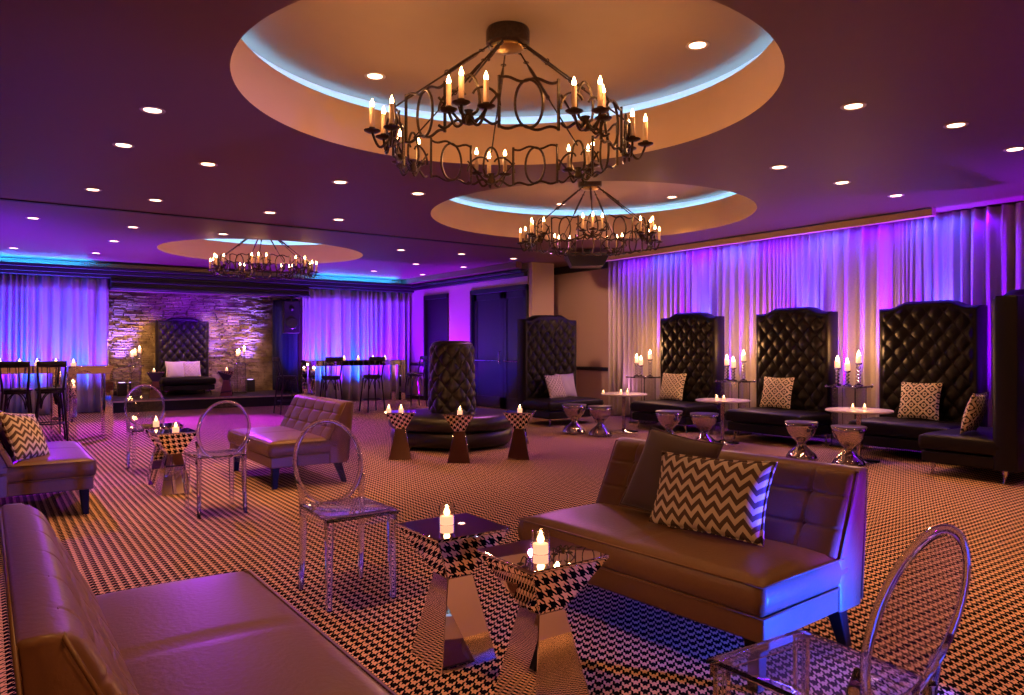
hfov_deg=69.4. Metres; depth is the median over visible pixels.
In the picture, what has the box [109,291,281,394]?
stone wall
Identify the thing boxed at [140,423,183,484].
side table
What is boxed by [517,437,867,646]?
settee
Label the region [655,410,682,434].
stool
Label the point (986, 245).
curtain
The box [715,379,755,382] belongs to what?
tray
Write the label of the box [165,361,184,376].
cushion
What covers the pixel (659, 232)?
candle
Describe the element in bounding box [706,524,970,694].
acrylic chair
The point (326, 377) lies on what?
bar stool
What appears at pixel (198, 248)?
ceiling
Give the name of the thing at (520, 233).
candle
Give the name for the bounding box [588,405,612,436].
stool
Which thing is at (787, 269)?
curtain
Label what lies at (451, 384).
round ottoman
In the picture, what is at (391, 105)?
candle
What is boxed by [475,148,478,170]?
candle
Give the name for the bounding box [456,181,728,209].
ceiling
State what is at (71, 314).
curtain
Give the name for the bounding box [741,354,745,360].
candle
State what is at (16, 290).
curtain
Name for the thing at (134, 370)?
pedestal
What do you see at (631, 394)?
pedestal table
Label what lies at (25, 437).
cushion
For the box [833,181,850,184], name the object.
recessed light
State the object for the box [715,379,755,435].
pedestal
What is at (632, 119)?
candle
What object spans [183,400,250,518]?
acrylic chair
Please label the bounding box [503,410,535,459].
side table
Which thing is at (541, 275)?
wall pier
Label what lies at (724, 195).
cove
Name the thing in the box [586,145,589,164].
candle
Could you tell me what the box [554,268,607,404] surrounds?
wall
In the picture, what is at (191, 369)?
cushion
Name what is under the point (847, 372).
candlestick
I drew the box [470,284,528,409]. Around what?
door
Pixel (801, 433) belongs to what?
bowl
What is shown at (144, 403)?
acrylic chair
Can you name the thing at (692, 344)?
seat
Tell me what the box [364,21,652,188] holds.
chandelier
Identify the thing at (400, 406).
votive candle
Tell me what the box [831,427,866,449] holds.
bowl
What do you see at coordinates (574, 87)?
candle
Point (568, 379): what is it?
cushion
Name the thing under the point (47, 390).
bar stool
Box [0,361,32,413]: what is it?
bar stool
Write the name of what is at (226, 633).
settee
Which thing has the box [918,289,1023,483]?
seat
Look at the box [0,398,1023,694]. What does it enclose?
floor
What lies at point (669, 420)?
bowl
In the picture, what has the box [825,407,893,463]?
pedestal table
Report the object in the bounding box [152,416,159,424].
votive candle
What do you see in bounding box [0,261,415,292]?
trim
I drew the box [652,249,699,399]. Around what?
curtain
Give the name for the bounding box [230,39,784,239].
ceiling recess
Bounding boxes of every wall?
[0,257,400,414]
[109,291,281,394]
[282,298,302,391]
[410,263,528,394]
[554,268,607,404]
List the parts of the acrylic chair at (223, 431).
leg, leg, seat, panel, leg, leg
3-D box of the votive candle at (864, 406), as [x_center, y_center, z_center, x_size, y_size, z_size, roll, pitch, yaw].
[4.034,0.677,8.466,0.053,0.065,0.053,0,0,-35]
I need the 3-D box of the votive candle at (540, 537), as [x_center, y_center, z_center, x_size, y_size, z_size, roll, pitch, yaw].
[0.105,0.708,2.703,0.066,0.081,0.066,0,0,-35]
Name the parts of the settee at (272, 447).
leg, seat, leg, backrest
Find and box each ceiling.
[0,0,1023,280]
[157,239,362,263]
[241,0,773,116]
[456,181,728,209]
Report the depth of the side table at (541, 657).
2.64 m
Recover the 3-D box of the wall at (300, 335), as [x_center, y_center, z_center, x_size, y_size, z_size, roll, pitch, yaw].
[-5.326,-0.200,18.066,0.090,3.000,1.600,0,0,-35]
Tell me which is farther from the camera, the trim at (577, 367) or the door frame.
the door frame
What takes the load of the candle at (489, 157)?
on the chandelier at (504, 38)
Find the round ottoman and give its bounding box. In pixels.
[388,341,511,449]
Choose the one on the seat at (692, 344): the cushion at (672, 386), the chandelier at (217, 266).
the cushion at (672, 386)
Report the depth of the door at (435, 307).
18.00 m
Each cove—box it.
[206,239,317,244]
[253,51,761,123]
[450,192,736,214]
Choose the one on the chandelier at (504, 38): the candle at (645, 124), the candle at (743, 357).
the candle at (645, 124)
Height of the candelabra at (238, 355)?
0.418 m
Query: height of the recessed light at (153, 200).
0.006 m
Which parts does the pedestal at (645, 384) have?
panel, panel, panel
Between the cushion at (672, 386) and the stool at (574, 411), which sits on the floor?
the stool at (574, 411)
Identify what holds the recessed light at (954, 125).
in the ceiling at (76, 76)
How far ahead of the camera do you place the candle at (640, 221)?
8.95 m
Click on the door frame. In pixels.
(411, 364)
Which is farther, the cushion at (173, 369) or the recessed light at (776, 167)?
the cushion at (173, 369)
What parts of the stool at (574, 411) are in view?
seat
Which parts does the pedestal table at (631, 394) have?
stem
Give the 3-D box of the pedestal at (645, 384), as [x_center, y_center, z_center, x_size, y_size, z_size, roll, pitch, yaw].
[2.251,0.894,12.722,0.380,0.812,0.460,0,0,-35]
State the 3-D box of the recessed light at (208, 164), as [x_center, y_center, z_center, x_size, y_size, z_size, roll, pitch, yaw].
[-2.816,-1.697,6.856,0.172,0.006,0.172,0,0,-35]
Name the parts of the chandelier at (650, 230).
candle arm, frame panel, candle arm, frame panel, hanging rod, candle arm, frame panel, hanging rod, frame panel, canopy plate, hanging rod, candle arm, hanging rod, candle arm, frame panel, hanging rod, hanging rod, frame panel, candle arm, frame panel, candle arm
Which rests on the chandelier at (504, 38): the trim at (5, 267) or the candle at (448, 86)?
the candle at (448, 86)
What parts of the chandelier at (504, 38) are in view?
candle arm, frame panel, candle arm, frame panel, hanging rod, frame panel, hanging rod, candle arm, hanging rod, candle arm, hanging rod, canopy plate, frame panel, frame panel, hanging rod, hanging rod, hanging rod, candle arm, candle arm, frame panel, frame panel, candle arm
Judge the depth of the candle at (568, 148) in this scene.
5.79 m
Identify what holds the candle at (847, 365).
on the candelabra at (858, 363)
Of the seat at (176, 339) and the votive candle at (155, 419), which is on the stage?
the seat at (176, 339)
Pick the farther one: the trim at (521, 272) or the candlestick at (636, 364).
the trim at (521, 272)
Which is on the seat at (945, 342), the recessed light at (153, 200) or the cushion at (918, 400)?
the cushion at (918, 400)
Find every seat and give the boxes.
[155,318,215,395]
[517,315,603,426]
[630,312,723,432]
[725,307,837,443]
[848,300,987,450]
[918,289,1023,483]
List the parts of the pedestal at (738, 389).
panel, panel, panel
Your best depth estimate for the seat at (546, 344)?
12.76 m
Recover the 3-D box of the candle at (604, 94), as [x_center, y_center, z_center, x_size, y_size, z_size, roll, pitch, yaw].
[0.553,-1.503,4.484,0.033,0.186,0.033,0,0,-35]
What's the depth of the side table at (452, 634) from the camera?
3.04 m
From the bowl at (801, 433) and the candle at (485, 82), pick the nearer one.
the candle at (485, 82)
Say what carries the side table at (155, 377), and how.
on the stage
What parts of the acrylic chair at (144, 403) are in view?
leg, leg, seat, panel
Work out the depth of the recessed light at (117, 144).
6.21 m
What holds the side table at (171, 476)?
on the floor
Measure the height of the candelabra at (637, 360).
0.465 m
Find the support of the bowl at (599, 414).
on the stool at (599, 413)
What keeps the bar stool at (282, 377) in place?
on the floor
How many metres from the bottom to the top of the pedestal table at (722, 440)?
0.590 m
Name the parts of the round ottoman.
seat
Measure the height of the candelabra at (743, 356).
0.465 m
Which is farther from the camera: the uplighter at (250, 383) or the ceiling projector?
the uplighter at (250, 383)
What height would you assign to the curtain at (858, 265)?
2.965 m
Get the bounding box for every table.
[1,365,60,437]
[65,365,112,440]
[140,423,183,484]
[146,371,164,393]
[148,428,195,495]
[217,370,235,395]
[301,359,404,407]
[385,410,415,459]
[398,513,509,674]
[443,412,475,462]
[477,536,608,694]
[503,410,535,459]
[601,392,646,432]
[696,398,749,444]
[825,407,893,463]
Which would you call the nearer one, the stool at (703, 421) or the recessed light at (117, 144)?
the recessed light at (117, 144)
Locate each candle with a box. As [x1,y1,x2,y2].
[70,359,76,365]
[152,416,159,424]
[172,422,179,430]
[370,99,374,126]
[381,106,385,132]
[386,404,391,411]
[389,95,393,122]
[398,130,401,153]
[398,404,403,411]
[416,138,420,160]
[439,504,454,525]
[446,75,450,104]
[457,406,462,412]
[459,66,463,97]
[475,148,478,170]
[483,71,488,101]
[487,153,490,173]
[503,150,506,171]
[517,404,522,411]
[519,228,521,241]
[530,218,532,231]
[532,529,549,554]
[542,218,544,231]
[567,145,570,166]
[571,77,576,106]
[581,214,583,228]
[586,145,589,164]
[591,212,593,226]
[597,76,602,105]
[601,213,603,227]
[603,85,605,113]
[630,109,634,135]
[639,216,641,230]
[643,114,647,139]
[651,216,653,230]
[658,227,660,239]
[731,361,735,366]
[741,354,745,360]
[835,361,839,367]
[844,363,849,370]
[856,356,861,362]
[862,404,866,409]
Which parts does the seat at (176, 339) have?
seat, seat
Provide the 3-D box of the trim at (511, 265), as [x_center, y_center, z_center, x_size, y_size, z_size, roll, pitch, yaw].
[-1.301,-1.640,16.668,0.140,0.120,4.950,0,0,-35]
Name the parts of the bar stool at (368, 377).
leg, leg, seat, leg, rail, leg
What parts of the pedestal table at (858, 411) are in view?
stem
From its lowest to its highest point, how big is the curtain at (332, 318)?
2.661 m
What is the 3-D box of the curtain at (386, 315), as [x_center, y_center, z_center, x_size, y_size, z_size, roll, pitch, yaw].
[-3.107,-0.050,18.374,1.278,2.660,0.262,0,0,-35]
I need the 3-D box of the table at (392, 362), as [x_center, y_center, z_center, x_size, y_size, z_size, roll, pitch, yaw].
[-3.289,0.780,15.434,2.090,1.040,0.550,0,0,-35]
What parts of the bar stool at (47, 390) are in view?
leg, seat, rail, leg, leg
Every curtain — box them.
[0,273,32,413]
[33,275,108,414]
[303,288,362,400]
[363,291,409,399]
[608,255,651,415]
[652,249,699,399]
[700,241,754,425]
[755,232,819,435]
[820,221,896,436]
[897,213,947,305]
[948,202,1023,426]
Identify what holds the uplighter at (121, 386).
on the stage
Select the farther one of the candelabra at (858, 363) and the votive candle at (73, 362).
the votive candle at (73, 362)
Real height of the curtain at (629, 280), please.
2.965 m
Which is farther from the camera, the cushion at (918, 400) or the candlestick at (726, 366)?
the candlestick at (726, 366)
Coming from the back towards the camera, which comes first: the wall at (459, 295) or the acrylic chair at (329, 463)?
the wall at (459, 295)
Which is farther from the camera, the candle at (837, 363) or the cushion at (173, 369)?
the cushion at (173, 369)
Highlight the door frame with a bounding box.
[410,363,421,365]
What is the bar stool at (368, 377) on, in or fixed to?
on the floor
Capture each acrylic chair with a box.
[124,384,165,474]
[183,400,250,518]
[293,419,398,611]
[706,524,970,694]
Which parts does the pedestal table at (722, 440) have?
stem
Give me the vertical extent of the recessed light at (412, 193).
0.006 m
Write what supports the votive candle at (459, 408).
on the side table at (459, 452)
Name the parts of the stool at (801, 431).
seat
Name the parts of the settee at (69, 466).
backrest, seat, leg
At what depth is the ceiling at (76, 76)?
6.29 m
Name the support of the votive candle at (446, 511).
on the side table at (452, 634)
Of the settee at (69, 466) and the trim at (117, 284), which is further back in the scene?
the trim at (117, 284)
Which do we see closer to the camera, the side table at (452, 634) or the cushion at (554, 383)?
the side table at (452, 634)
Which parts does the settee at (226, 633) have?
backrest, seat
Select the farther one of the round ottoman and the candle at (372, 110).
the round ottoman
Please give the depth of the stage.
16.01 m
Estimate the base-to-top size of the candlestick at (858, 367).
0.300 m
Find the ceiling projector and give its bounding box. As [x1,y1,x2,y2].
[564,250,609,267]
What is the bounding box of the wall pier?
[529,262,553,316]
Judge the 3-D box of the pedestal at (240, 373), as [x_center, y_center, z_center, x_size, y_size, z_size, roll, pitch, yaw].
[-6.330,0.715,17.226,0.285,0.690,0.345,0,0,-35]
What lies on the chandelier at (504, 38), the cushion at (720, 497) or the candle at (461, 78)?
the candle at (461, 78)
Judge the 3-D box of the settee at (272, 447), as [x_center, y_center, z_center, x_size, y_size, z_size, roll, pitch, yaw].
[-2.272,0.911,7.494,0.818,0.778,1.417,0,0,-35]
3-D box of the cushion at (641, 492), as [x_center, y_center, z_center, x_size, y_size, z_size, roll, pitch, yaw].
[0.798,0.645,3.738,0.230,0.445,0.503,0,0,-34]
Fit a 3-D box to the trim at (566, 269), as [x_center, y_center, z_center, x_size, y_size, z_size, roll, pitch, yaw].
[1.451,-1.630,15.100,0.100,0.140,2.100,0,0,-35]
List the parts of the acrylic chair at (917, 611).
leg, seat, leg, panel, leg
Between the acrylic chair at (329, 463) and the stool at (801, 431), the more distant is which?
the stool at (801, 431)
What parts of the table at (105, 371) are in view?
leg, leg, leg, leg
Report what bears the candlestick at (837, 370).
on the candelabra at (858, 363)
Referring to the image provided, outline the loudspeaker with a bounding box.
[282,296,299,333]
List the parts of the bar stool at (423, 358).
leg, seat, leg, leg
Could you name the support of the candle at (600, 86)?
on the chandelier at (504, 38)
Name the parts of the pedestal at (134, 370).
panel, panel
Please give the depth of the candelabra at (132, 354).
15.72 m
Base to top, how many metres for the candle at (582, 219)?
0.186 m
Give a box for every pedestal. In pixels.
[126,365,143,392]
[232,363,247,392]
[626,376,659,424]
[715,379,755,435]
[824,385,872,448]
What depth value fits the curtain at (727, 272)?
11.86 m
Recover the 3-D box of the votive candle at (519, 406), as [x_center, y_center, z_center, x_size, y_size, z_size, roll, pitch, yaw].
[0.092,0.708,8.688,0.066,0.081,0.066,0,0,-35]
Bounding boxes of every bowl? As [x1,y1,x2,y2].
[562,405,585,420]
[588,407,612,423]
[656,412,682,429]
[690,414,717,432]
[785,423,817,443]
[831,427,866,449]
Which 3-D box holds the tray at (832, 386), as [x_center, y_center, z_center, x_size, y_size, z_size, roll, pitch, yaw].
[4.411,0.509,9.693,0.380,0.042,0.460,0,0,-35]
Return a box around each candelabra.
[130,346,140,364]
[235,346,245,363]
[634,351,652,376]
[723,350,746,380]
[833,351,862,385]
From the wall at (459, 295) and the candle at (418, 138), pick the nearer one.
the candle at (418, 138)
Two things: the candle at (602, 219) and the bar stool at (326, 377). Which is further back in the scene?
the bar stool at (326, 377)
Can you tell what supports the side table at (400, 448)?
on the floor
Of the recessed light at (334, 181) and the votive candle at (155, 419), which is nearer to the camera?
the votive candle at (155, 419)
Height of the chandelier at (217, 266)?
0.915 m
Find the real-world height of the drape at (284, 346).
2.200 m
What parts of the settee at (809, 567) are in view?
seat, backrest, leg, leg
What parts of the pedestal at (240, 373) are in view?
panel, panel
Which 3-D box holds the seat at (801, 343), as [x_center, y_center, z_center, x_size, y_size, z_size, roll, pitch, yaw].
[3.741,0.369,10.321,0.902,1.867,1.194,0,0,-35]
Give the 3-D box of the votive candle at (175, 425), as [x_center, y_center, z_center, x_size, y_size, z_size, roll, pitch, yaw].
[-3.018,0.708,6.642,0.066,0.081,0.066,0,0,-35]
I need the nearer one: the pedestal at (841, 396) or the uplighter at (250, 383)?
the pedestal at (841, 396)
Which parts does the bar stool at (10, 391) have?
leg, rail, seat, leg, leg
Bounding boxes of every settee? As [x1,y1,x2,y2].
[0,441,96,513]
[0,503,397,694]
[234,394,353,489]
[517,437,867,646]
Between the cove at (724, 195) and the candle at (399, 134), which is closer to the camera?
the candle at (399, 134)
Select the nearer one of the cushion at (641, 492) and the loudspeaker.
the cushion at (641, 492)
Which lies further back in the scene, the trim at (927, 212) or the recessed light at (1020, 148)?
the trim at (927, 212)
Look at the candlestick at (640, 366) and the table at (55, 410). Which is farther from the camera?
the candlestick at (640, 366)
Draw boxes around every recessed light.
[84,188,101,191]
[112,142,134,147]
[139,106,165,113]
[147,199,163,201]
[198,162,217,166]
[263,211,276,213]
[331,180,348,183]
[364,72,385,79]
[410,192,425,195]
[685,40,709,49]
[769,165,788,169]
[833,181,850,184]
[840,102,866,110]
[887,194,903,197]
[943,122,968,128]
[1003,146,1023,151]
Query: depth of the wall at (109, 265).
15.65 m
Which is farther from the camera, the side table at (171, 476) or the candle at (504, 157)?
the side table at (171, 476)
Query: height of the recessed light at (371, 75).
0.006 m
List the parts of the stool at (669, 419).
seat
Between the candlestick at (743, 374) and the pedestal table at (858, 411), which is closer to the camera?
the pedestal table at (858, 411)
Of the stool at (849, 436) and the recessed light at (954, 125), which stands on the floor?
the stool at (849, 436)
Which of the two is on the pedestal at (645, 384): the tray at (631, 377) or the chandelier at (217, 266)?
the tray at (631, 377)
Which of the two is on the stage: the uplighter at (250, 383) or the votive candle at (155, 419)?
the uplighter at (250, 383)
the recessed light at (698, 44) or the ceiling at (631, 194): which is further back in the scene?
the ceiling at (631, 194)
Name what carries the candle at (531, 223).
on the chandelier at (650, 230)
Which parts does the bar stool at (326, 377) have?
leg, seat, rail, leg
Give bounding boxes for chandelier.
[207,239,318,279]
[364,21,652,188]
[517,181,662,256]
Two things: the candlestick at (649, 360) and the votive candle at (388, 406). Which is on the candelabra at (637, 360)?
the candlestick at (649, 360)
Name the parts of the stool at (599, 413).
seat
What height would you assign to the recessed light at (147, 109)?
0.006 m
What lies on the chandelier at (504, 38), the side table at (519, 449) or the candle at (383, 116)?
the candle at (383, 116)
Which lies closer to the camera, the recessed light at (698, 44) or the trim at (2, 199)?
the recessed light at (698, 44)
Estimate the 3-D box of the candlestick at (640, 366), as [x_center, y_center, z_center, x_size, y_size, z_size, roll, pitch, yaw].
[2.205,0.400,12.665,0.104,0.200,0.104,0,0,-35]
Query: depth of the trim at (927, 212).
10.56 m
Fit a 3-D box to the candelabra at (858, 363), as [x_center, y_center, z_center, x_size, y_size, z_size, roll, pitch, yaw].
[4.428,0.268,9.755,0.269,0.465,0.314,0,0,-11]
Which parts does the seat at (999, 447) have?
leg, seat, seat, leg, backrest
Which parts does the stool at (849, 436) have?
seat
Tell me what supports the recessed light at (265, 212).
in the ceiling at (76, 76)
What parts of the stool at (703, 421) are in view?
seat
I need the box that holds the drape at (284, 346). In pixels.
[272,298,297,391]
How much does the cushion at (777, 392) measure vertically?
0.435 m
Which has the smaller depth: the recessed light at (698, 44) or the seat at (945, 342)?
the recessed light at (698, 44)
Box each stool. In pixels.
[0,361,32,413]
[35,361,68,440]
[272,357,298,413]
[319,357,342,399]
[359,357,385,412]
[405,356,427,407]
[562,403,585,434]
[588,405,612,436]
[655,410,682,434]
[690,412,718,442]
[785,420,817,460]
[831,424,867,467]
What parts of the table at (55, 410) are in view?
leg, leg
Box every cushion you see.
[0,410,14,458]
[0,412,49,459]
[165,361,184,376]
[181,361,200,376]
[544,374,566,398]
[555,373,577,396]
[620,426,723,512]
[649,451,777,546]
[658,373,686,400]
[759,376,794,408]
[897,382,942,419]
[960,392,988,433]
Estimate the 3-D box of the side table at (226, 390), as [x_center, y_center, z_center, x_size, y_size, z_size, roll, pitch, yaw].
[-6.260,0.785,16.232,0.346,0.550,0.346,0,0,-16]
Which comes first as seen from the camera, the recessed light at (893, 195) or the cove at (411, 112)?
the cove at (411, 112)
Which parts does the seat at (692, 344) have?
seat, seat, backrest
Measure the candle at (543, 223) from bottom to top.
0.186 m
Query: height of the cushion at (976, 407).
0.410 m
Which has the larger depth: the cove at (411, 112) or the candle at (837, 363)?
the candle at (837, 363)
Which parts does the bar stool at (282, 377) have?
leg, leg, seat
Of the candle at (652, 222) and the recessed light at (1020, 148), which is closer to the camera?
the recessed light at (1020, 148)
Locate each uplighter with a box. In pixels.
[117,382,126,395]
[246,379,254,391]
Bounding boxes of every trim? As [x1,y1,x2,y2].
[0,198,565,252]
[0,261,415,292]
[109,278,309,297]
[401,261,521,283]
[411,269,527,290]
[554,261,607,274]
[576,366,607,370]
[606,207,935,261]
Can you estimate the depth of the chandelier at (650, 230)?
9.43 m
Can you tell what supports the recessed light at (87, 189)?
in the ceiling at (76, 76)
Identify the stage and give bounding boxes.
[113,390,308,412]
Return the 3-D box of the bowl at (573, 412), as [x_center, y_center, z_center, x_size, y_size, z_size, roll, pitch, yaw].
[0.942,0.995,11.199,0.360,0.240,0.360,0,0,-35]
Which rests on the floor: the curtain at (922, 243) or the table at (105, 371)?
the table at (105, 371)
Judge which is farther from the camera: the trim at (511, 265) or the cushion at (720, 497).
the trim at (511, 265)
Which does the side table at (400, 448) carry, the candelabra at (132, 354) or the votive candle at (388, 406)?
the votive candle at (388, 406)
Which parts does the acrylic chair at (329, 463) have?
leg, panel, leg, seat, leg, leg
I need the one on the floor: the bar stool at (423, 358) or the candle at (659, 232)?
the bar stool at (423, 358)
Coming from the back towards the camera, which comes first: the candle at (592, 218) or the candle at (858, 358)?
the candle at (858, 358)
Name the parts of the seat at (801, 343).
seat, seat, backrest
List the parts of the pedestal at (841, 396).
panel, panel, panel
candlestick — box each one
[634,363,638,375]
[638,365,643,376]
[647,359,652,376]
[723,365,729,379]
[730,367,736,380]
[740,361,746,380]
[833,368,841,384]
[843,370,851,385]
[854,363,862,385]
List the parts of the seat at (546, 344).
backrest, seat, seat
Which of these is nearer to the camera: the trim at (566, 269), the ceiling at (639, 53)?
the ceiling at (639, 53)
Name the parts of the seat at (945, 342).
seat, seat, backrest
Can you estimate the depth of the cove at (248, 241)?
15.08 m
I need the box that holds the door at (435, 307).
[423,293,448,399]
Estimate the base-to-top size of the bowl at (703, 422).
0.240 m
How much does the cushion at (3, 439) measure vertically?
0.402 m
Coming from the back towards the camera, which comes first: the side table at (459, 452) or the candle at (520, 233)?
the candle at (520, 233)
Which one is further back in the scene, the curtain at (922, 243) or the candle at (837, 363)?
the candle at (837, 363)
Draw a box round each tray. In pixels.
[626,376,659,378]
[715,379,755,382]
[824,385,872,388]
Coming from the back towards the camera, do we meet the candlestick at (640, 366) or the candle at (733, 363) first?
the candlestick at (640, 366)
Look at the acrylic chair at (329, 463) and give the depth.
4.03 m
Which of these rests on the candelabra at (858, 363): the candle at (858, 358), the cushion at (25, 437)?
the candle at (858, 358)
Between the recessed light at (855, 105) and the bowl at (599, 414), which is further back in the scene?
the bowl at (599, 414)
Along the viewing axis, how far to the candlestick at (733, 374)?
11.08 m
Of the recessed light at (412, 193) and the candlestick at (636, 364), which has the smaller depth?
the recessed light at (412, 193)
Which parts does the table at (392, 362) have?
leg, leg, leg, leg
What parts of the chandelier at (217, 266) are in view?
candle arm, candle arm, frame panel, frame panel, candle arm, candle arm, frame panel, frame panel, candle arm, frame panel, candle arm, frame panel, candle arm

